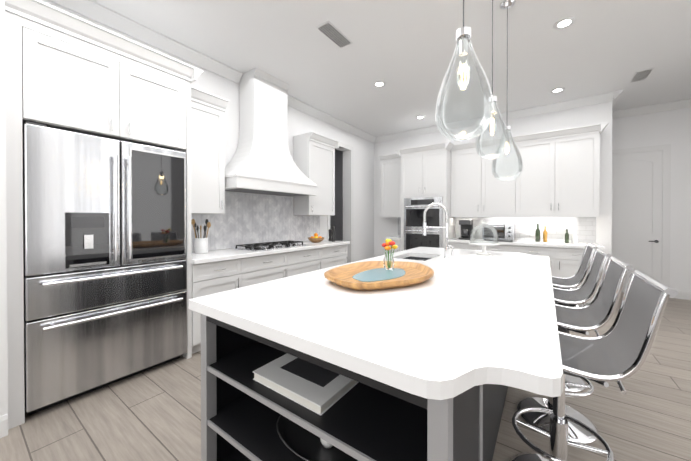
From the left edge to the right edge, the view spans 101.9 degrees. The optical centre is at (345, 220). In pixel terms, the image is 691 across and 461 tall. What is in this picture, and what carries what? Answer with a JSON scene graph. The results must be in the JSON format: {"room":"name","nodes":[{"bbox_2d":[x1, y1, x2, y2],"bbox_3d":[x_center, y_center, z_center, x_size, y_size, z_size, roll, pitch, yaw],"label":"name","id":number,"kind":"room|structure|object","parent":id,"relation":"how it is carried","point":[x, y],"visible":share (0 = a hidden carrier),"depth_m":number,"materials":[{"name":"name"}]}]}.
{"room":"kitchen","nodes":[
{"label":"kitchen","id":0,"kind":"room"},
{"bbox_2d":[0,292,690,460],"bbox_3d":[0.461,1.353,2.402,8.600,0.100,9.800,0,0,35],"label":"floor","id":1,"kind":"structure","parent":0,"point":[153,414],"depth_m":1.86,"materials":[{"name":"brown wood"}]},
{"bbox_2d":[22,121,186,414],"bbox_3d":[-1.975,0.331,2.353,0.657,1.945,0.996,0,0,35],"label":"fridge","id":2,"kind":"object","parent":1,"relation":"on","point":[105,254],"visible":1,"depth_m":2.08,"materials":[{"name":"grey metal"}]},
{"bbox_2d":[5,0,203,429],"bbox_3d":[-1.973,-0.056,2.379,0.682,2.720,1.201,0,0,35],"label":"surround","id":3,"kind":"object","parent":1,"relation":"on","point":[66,71],"visible":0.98,"depth_m":1.98,"materials":[{"name":"white wood"}]},
{"bbox_2d":[192,257,247,353],"bbox_3d":[-1.528,0.857,3.068,0.617,0.884,0.585,0,0,35],"label":"base cabinet","id":4,"kind":"object","parent":1,"relation":"on","point":[209,278],"depth_m":2.82,"materials":[{"name":"white wood"}]},
{"bbox_2d":[248,252,291,285],"bbox_3d":[-1.200,0.854,3.529,0.617,0.884,0.814,0,0,35],"label":"base cabinet","id":5,"kind":"object","parent":1,"relation":"on","point":[264,268],"depth_m":3.39,"materials":[{"name":"white wood"}]},
{"bbox_2d":[292,247,323,275],"bbox_3d":[-0.806,0.850,4.083,0.617,0.884,0.814,0,0,35],"label":"base cabinet","id":6,"kind":"object","parent":1,"relation":"on","point":[303,261],"depth_m":3.93,"materials":[{"name":"white wood"}]},
{"bbox_2d":[324,244,347,268],"bbox_3d":[-0.432,0.847,4.611,0.617,0.884,0.747,0,0,35],"label":"base cabinet","id":7,"kind":"object","parent":1,"relation":"on","point":[333,255],"depth_m":4.48,"materials":[{"name":"white wood"}]},
{"bbox_2d":[192,240,349,263],"bbox_3d":[-0.933,0.386,3.865,0.645,0.044,2.578,0,0,35],"label":"countertop","id":8,"kind":"structure","parent":7,"relation":"on","point":[220,255],"depth_m":3.27,"materials":[{"name":"white stone"}]},
{"bbox_2d":[191,219,210,253],"bbox_3d":[-1.611,0.176,3.130,0.195,0.384,0.197,0,0,35],"label":"utensil crock","id":9,"kind":"object","parent":8,"relation":"on","point":[200,245],"visible":0.98,"depth_m":3.08,"materials":[{"name":"white ceramic"}]},
{"bbox_2d":[233,240,308,251],"bbox_3d":[-0.968,0.337,3.778,0.470,0.053,0.920,0,0,35],"label":"cooktop","id":10,"kind":"object","parent":8,"relation":"in","point":[255,247],"visible":1,"depth_m":3.63,"materials":[{"name":"metal"}]},
{"bbox_2d":[308,233,324,242],"bbox_3d":[-0.480,0.283,4.559,0.280,0.151,0.280,0,0,35],"label":"fruit bowl","id":11,"kind":"object","parent":8,"relation":"on","point":[315,239],"visible":1,"depth_m":4.48,"materials":[{"name":"brown wood"}]},
{"bbox_2d":[330,226,334,241],"bbox_3d":[-0.203,0.227,4.706,0.064,0.260,0.062,0,0,35],"label":"pepper mill","id":12,"kind":"object","parent":8,"relation":"on","point":[332,235],"depth_m":4.69,"materials":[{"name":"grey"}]},
{"bbox_2d":[201,314,507,460],"bbox_3d":[0.617,0.863,2.239,1.200,0.884,2.960,0,0,35],"label":"kitchen island","id":13,"kind":"object","parent":1,"relation":"on","point":[365,418],"visible":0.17,"depth_m":1.08,"materials":[{"name":"black wood"}]},
{"bbox_2d":[253,353,358,414],"bbox_3d":[-0.161,0.676,1.229,0.390,0.035,0.295,0,0,35],"label":"book","id":14,"kind":"object","parent":13,"relation":"in","point":[317,389],"visible":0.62,"depth_m":1.15,"materials":[{"name":"white paper"}]},
{"bbox_2d":[276,415,357,460],"bbox_3d":[-0.113,0.938,1.212,0.460,0.030,0.270,0,0,35],"label":"metal tray","id":15,"kind":"object","parent":13,"relation":"in","point":[301,442],"visible":0.4,"depth_m":1.18,"materials":[{"name":"grey metal"}]},
{"bbox_2d":[320,438,332,448],"bbox_3d":[-0.072,0.896,1.183,0.072,0.100,0.070,0,0,35],"label":"bud vase","id":16,"kind":"object","parent":15,"relation":"on","point":[325,444],"visible":0.15,"depth_m":1.15,"materials":[{"name":"white ceramic"}]},
{"bbox_2d":[189,247,562,399],"bbox_3d":[0.722,0.397,2.185,1.430,0.045,3.080,0,0,35],"label":"island countertop","id":17,"kind":"structure","parent":13,"relation":"on","point":[460,321],"depth_m":1.07,"materials":[{"name":"white stone"}]},
{"bbox_2d":[324,261,433,290],"bbox_3d":[0.241,0.351,1.839,0.633,0.050,0.865,0,0,35],"label":"wood tray","id":18,"kind":"object","parent":17,"relation":"on","point":[367,275],"visible":0.94,"depth_m":1.79,"materials":[{"name":"brown wood"}]},
{"bbox_2d":[382,239,397,269],"bbox_3d":[0.312,0.244,2.009,0.127,0.214,0.119,0,0,35],"label":"flower vase","id":19,"kind":"object","parent":18,"relation":"on","point":[386,246],"visible":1,"depth_m":2.01,"materials":[{"name":"clear glass"}]},
{"bbox_2d":[403,256,431,260],"bbox_3d":[0.736,0.529,2.888,0.384,0.223,0.544,0,0,35],"label":"sink","id":20,"kind":"object","parent":17,"relation":"in","point":[418,258],"visible":0.06,"depth_m":3.14,"materials":[{"name":"metal"}]},
{"bbox_2d":[423,203,449,258],"bbox_3d":[0.917,0.097,2.799,0.270,0.545,0.134,0,0,35],"label":"faucet","id":21,"kind":"object","parent":17,"relation":"on","point":[446,248],"visible":1,"depth_m":2.72,"materials":[{"name":"silver metal"}]},
{"bbox_2d":[469,220,499,254],"bbox_3d":[1.489,0.182,3.013,0.300,0.372,0.300,0,0,35],"label":"cake stand","id":22,"kind":"object","parent":17,"relation":"on","point":[485,244],"visible":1,"depth_m":3.03,"materials":[{"name":"white ceramic"}]},
{"bbox_2d":[385,239,400,253],"bbox_3d":[1.147,0.838,6.000,0.347,0.884,0.627,0,0,35],"label":"base cabinet","id":23,"kind":"object","parent":1,"relation":"on","point":[397,242],"depth_m":5.69,"materials":[{"name":"white wood"}]},
{"bbox_2d":[384,236,604,249],"bbox_3d":[2.376,0.378,5.101,3.390,0.044,0.650,0,0,35],"label":"countertop","id":24,"kind":"structure","parent":23,"relation":"on","point":[578,245],"depth_m":4.47,"materials":[{"name":"white stone"}]},
{"bbox_2d":[458,220,472,239],"bbox_3d":[2.237,0.174,5.205,0.200,0.359,0.260,0,0,35],"label":"coffee maker","id":25,"kind":"object","parent":24,"relation":"on","point":[466,227],"visible":0.94,"depth_m":5.12,"materials":[{"name":"grey plastic"}]},
{"bbox_2d":[482,223,515,241],"bbox_3d":[2.672,0.206,4.885,0.480,0.299,0.378,0,0,35],"label":"toaster oven","id":26,"kind":"object","parent":24,"relation":"on","point":[506,231],"visible":0.73,"depth_m":4.74,"materials":[{"name":"metal"}]},
{"bbox_2d":[535,224,539,241],"bbox_3d":[3.191,0.208,4.649,0.070,0.300,0.068,0,0,35],"label":"bottle","id":27,"kind":"object","parent":24,"relation":"on","point":[537,236],"depth_m":4.63,"materials":[{"name":"green glass"}]},
{"bbox_2d":[543,226,546,241],"bbox_3d":[3.296,0.228,4.624,0.060,0.260,0.058,0,0,35],"label":"bottle","id":28,"kind":"object","parent":24,"relation":"on","point":[544,232],"depth_m":4.61,"materials":[{"name":"orange"}]},
{"bbox_2d":[565,229,568,242],"bbox_3d":[3.501,0.249,4.429,0.056,0.220,0.055,0,0,35],"label":"bottle","id":29,"kind":"object","parent":24,"relation":"on","point":[566,234],"depth_m":4.41,"materials":[{"name":"green glass"}]},
{"bbox_2d":[572,232,576,242],"bbox_3d":[3.605,0.269,4.404,0.060,0.180,0.058,0,0,35],"label":"bottle","id":30,"kind":"object","parent":24,"relation":"on","point":[574,238],"depth_m":4.38,"materials":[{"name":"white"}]},
{"bbox_2d":[395,142,454,250],"bbox_3d":[1.634,-0.063,5.599,1.060,2.690,0.707,0,0,35],"label":"tall cabinet","id":31,"kind":"object","parent":1,"relation":"on","point":[425,176],"visible":0.77,"depth_m":5.34,"materials":[{"name":"white wood"}]},
{"bbox_2d":[448,242,520,252],"bbox_3d":[2.486,0.844,5.049,1.126,0.884,0.627,0,0,35],"label":"base cabinet","id":32,"kind":"object","parent":1,"relation":"on","point":[503,248],"depth_m":4.72,"materials":[{"name":"white wood"}]},
{"bbox_2d":[521,246,601,306],"bbox_3d":[3.293,0.848,4.475,1.127,0.884,0.627,0,0,35],"label":"base cabinet","id":33,"kind":"object","parent":1,"relation":"on","point":[565,262],"depth_m":4.15,"materials":[{"name":"white wood"}]},
{"bbox_2d":[552,243,597,289],"bbox_3d":[2.111,0.765,2.796,0.559,1.071,0.452,0,0,35],"label":"stool","id":34,"kind":"object","parent":1,"relation":"on","point":[578,278],"visible":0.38,"depth_m":2.67,"materials":[{"name":"silver metal"}]},
{"bbox_2d":[517,256,633,444],"bbox_3d":[1.415,0.772,1.818,0.559,1.071,0.452,0,0,35],"label":"stool","id":35,"kind":"object","parent":1,"relation":"on","point":[596,313],"visible":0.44,"depth_m":1.74,"materials":[{"name":"silver metal"}]},
{"bbox_2d":[553,248,610,392],"bbox_3d":[1.763,0.769,2.307,0.559,1.071,0.452,0,0,35],"label":"stool","id":36,"kind":"object","parent":1,"relation":"on","point":[584,292],"visible":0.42,"depth_m":2.18,"materials":[{"name":"silver metal"}]},
{"bbox_2d":[509,270,677,460],"bbox_3d":[1.068,0.775,1.329,0.559,1.071,0.452,0,0,35],"label":"stool","id":37,"kind":"object","parent":1,"relation":"on","point":[618,350],"visible":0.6,"depth_m":1.25,"materials":[{"name":"silver metal"}]},
{"bbox_2d":[0,0,690,415],"bbox_3d":[0.461,-0.306,2.391,8.600,3.220,9.800,0,0,35],"label":"wall","id":38,"kind":"structure","parent":0,"point":[372,228],"depth_m":4.63,"materials":[{"name":"white paint"}]},
{"bbox_2d":[0,414,7,437],"bbox_3d":[-2.834,1.253,0.618,0.014,0.125,2.676,0,0,35],"label":"baseboard","id":39,"kind":"structure","parent":38,"relation":"attached to","point":[4,418],"depth_m":1.69,"materials":[{"name":"white wood"}]},
{"bbox_2d":[49,0,242,83],"bbox_3d":[-1.971,-1.865,2.872,0.105,0.110,2.027,0,0,35],"label":"crown molding","id":40,"kind":"structure","parent":38,"relation":"attached to","point":[99,13],"depth_m":2.81,"materials":[{"name":"white wood"}]},
{"bbox_2d":[191,192,319,251],"bbox_3d":[-1.206,-0.001,4.044,0.007,0.723,2.558,0,0,35],"label":"backsplash","id":41,"kind":"structure","parent":38,"relation":"attached to","point":[248,218],"depth_m":3.92,"materials":[{"name":"stone"}]},
{"bbox_2d":[191,86,228,213],"bbox_3d":[-1.627,-0.711,3.075,0.420,1.280,0.498,0,0,35],"label":"upper cabinet","id":42,"kind":"object","parent":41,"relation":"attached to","point":[208,111],"visible":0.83,"depth_m":3.04,"materials":[{"name":"white wood"}]},
{"bbox_2d":[225,68,317,196],"bbox_3d":[-1.031,-1.145,3.813,0.535,1.557,1.370,0,0,35],"label":"range hood","id":43,"kind":"object","parent":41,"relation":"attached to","point":[261,162],"visible":0.98,"depth_m":3.67,"materials":[{"name":"white paint"}]},
{"bbox_2d":[293,132,340,215],"bbox_3d":[-0.458,-0.722,4.721,0.420,1.280,0.740,0,0,35],"label":"upper cabinet","id":44,"kind":"object","parent":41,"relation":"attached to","point":[314,156],"visible":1,"depth_m":4.52,"materials":[{"name":"white wood"}]},
{"bbox_2d":[288,95,376,142],"bbox_3d":[-0.196,-1.881,5.371,0.105,0.110,2.925,0,0,35],"label":"crown molding","id":45,"kind":"structure","parent":38,"relation":"attached to","point":[293,102],"depth_m":5.17,"materials":[{"name":"white wood"}]},
{"bbox_2d":[327,142,352,262],"bbox_3d":[0.123,-0.137,5.907,0.018,2.835,1.960,0,0,35],"label":"door frame","id":46,"kind":"structure","parent":38,"relation":"attached to","point":[343,145],"depth_m":5.89,"materials":[{"name":"white wood"}]},
{"bbox_2d":[379,158,400,216],"bbox_3d":[1.122,-0.707,6.180,0.607,1.230,0.347,0,0,35],"label":"upper cabinet","id":47,"kind":"object","parent":38,"relation":"attached to","point":[390,206],"depth_m":6.07,"materials":[{"name":"white wood"}]},
{"bbox_2d":[451,142,522,216],"bbox_3d":[2.567,-0.700,5.153,1.127,1.230,0.347,0,0,35],"label":"upper cabinet","id":48,"kind":"object","parent":38,"relation":"attached to","point":[475,192],"depth_m":5.00,"materials":[{"name":"white wood"}]},
{"bbox_2d":[398,217,595,242],"bbox_3d":[2.560,0.135,5.374,3.370,0.434,0.007,0,0,35],"label":"backsplash","id":49,"kind":"structure","parent":38,"relation":"attached to","point":[584,228],"depth_m":4.76,"materials":[{"name":"tile"}]},
{"bbox_2d":[377,90,623,142],"bbox_3d":[2.396,-1.882,5.419,4.275,0.110,0.105,0,0,35],"label":"crown molding","id":50,"kind":"structure","parent":38,"relation":"attached to","point":[614,96],"depth_m":4.88,"materials":[{"name":"white wood"}]},
{"bbox_2d":[523,130,602,216],"bbox_3d":[3.375,-0.696,4.579,1.126,1.230,0.347,0,0,35],"label":"upper cabinet","id":51,"kind":"object","parent":38,"relation":"attached to","point":[559,176],"depth_m":4.37,"materials":[{"name":"white wood"}]},
{"bbox_2d":[611,150,662,291],"bbox_3d":[4.998,0.054,4.878,0.714,2.449,0.085,0,0,35],"label":"door","id":52,"kind":"structure","parent":38,"relation":"in","point":[637,184],"depth_m":4.86,"materials":[{"name":"white wood"}]},
{"bbox_2d":[612,144,670,297],"bbox_3d":[5.019,0.012,4.908,0.900,2.550,0.020,0,0,35],"label":"door frame","id":53,"kind":"structure","parent":38,"relation":"attached to","point":[666,197],"depth_m":4.67,"materials":[{"name":"white wood"}]},
{"bbox_2d":[613,99,690,118],"bbox_3d":[5.529,-1.875,4.482,2.130,0.110,0.105,0,0,35],"label":"crown molding","id":54,"kind":"structure","parent":38,"relation":"attached to","point":[686,103],"depth_m":4.71,"materials":[{"name":"white wood"}]},
{"bbox_2d":[672,291,690,299],"bbox_3d":[5.946,1.229,4.261,1.350,0.125,0.014,0,0,35],"label":"baseboard","id":55,"kind":"structure","parent":38,"relation":"attached to","point":[681,295],"depth_m":4.56,"materials":[{"name":"white wood"}]},
{"bbox_2d":[92,0,690,136],"bbox_3d":[0.461,-1.966,2.380,8.600,0.100,9.800,0,0,35],"label":"ceiling","id":56,"kind":"structure","parent":0,"point":[403,50],"depth_m":3.14,"materials":[{"name":"white paint"}]},
{"bbox_2d":[316,21,352,47],"bbox_3d":[-0.109,-1.913,2.908,0.160,0.012,0.420,0,0,35],"label":"ceiling vent","id":57,"kind":"object","parent":56,"relation":"in","point":[333,33],"visible":1,"depth_m":2.88,"materials":[{"name":"white metal"}]},
{"bbox_2d":[373,81,384,86],"bbox_3d":[0.480,-1.923,3.961,0.170,0.006,0.170,0,0,35],"label":"recessed light","id":58,"kind":"object","parent":56,"relation":"in","point":[379,84],"visible":1,"depth_m":3.96,"materials":[{"name":"white plastic"}]},
{"bbox_2d":[435,0,492,140],"bbox_3d":[0.486,-1.120,1.153,0.221,1.574,0.221,0,0,35],"label":"pendant light","id":59,"kind":"object","parent":56,"relation":"hanging from","point":[463,36],"visible":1,"depth_m":1.17,"materials":[{"name":"clear glass"}]},
{"bbox_2d":[476,0,508,158],"bbox_3d":[0.938,-1.152,1.788,0.192,1.519,0.192,0,0,35],"label":"pendant light","id":60,"kind":"object","parent":56,"relation":"hanging from","point":[501,153],"visible":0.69,"depth_m":1.79,"materials":[{"name":"clear glass"}]},
{"bbox_2d":[492,0,522,180],"bbox_3d":[1.436,-1.132,2.490,0.240,1.569,0.240,0,0,35],"label":"pendant light","id":61,"kind":"object","parent":56,"relation":"hanging from","point":[506,4],"visible":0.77,"depth_m":2.49,"materials":[{"name":"clear glass"}]},
{"bbox_2d":[551,88,564,92],"bbox_3d":[3.144,-1.924,4.154,0.170,0.006,0.170,0,0,35],"label":"recessed light","id":62,"kind":"object","parent":56,"relation":"in","point":[556,90],"visible":0.98,"depth_m":4.15,"materials":[{"name":"white plastic"}]},
{"bbox_2d":[554,17,575,29],"bbox_3d":[2.130,-1.915,2.727,0.170,0.006,0.170,0,0,35],"label":"recessed light","id":63,"kind":"object","parent":56,"relation":"in","point":[564,23],"visible":1,"depth_m":2.72,"materials":[{"name":"white plastic"}]},
{"bbox_2d":[629,68,653,82],"bbox_3d":[3.927,-1.918,3.720,0.160,0.012,0.360,0,0,35],"label":"ceiling vent","id":64,"kind":"object","parent":56,"relation":"in","point":[640,75],"visible":0.96,"depth_m":3.70,"materials":[{"name":"white metal"}]}
]}

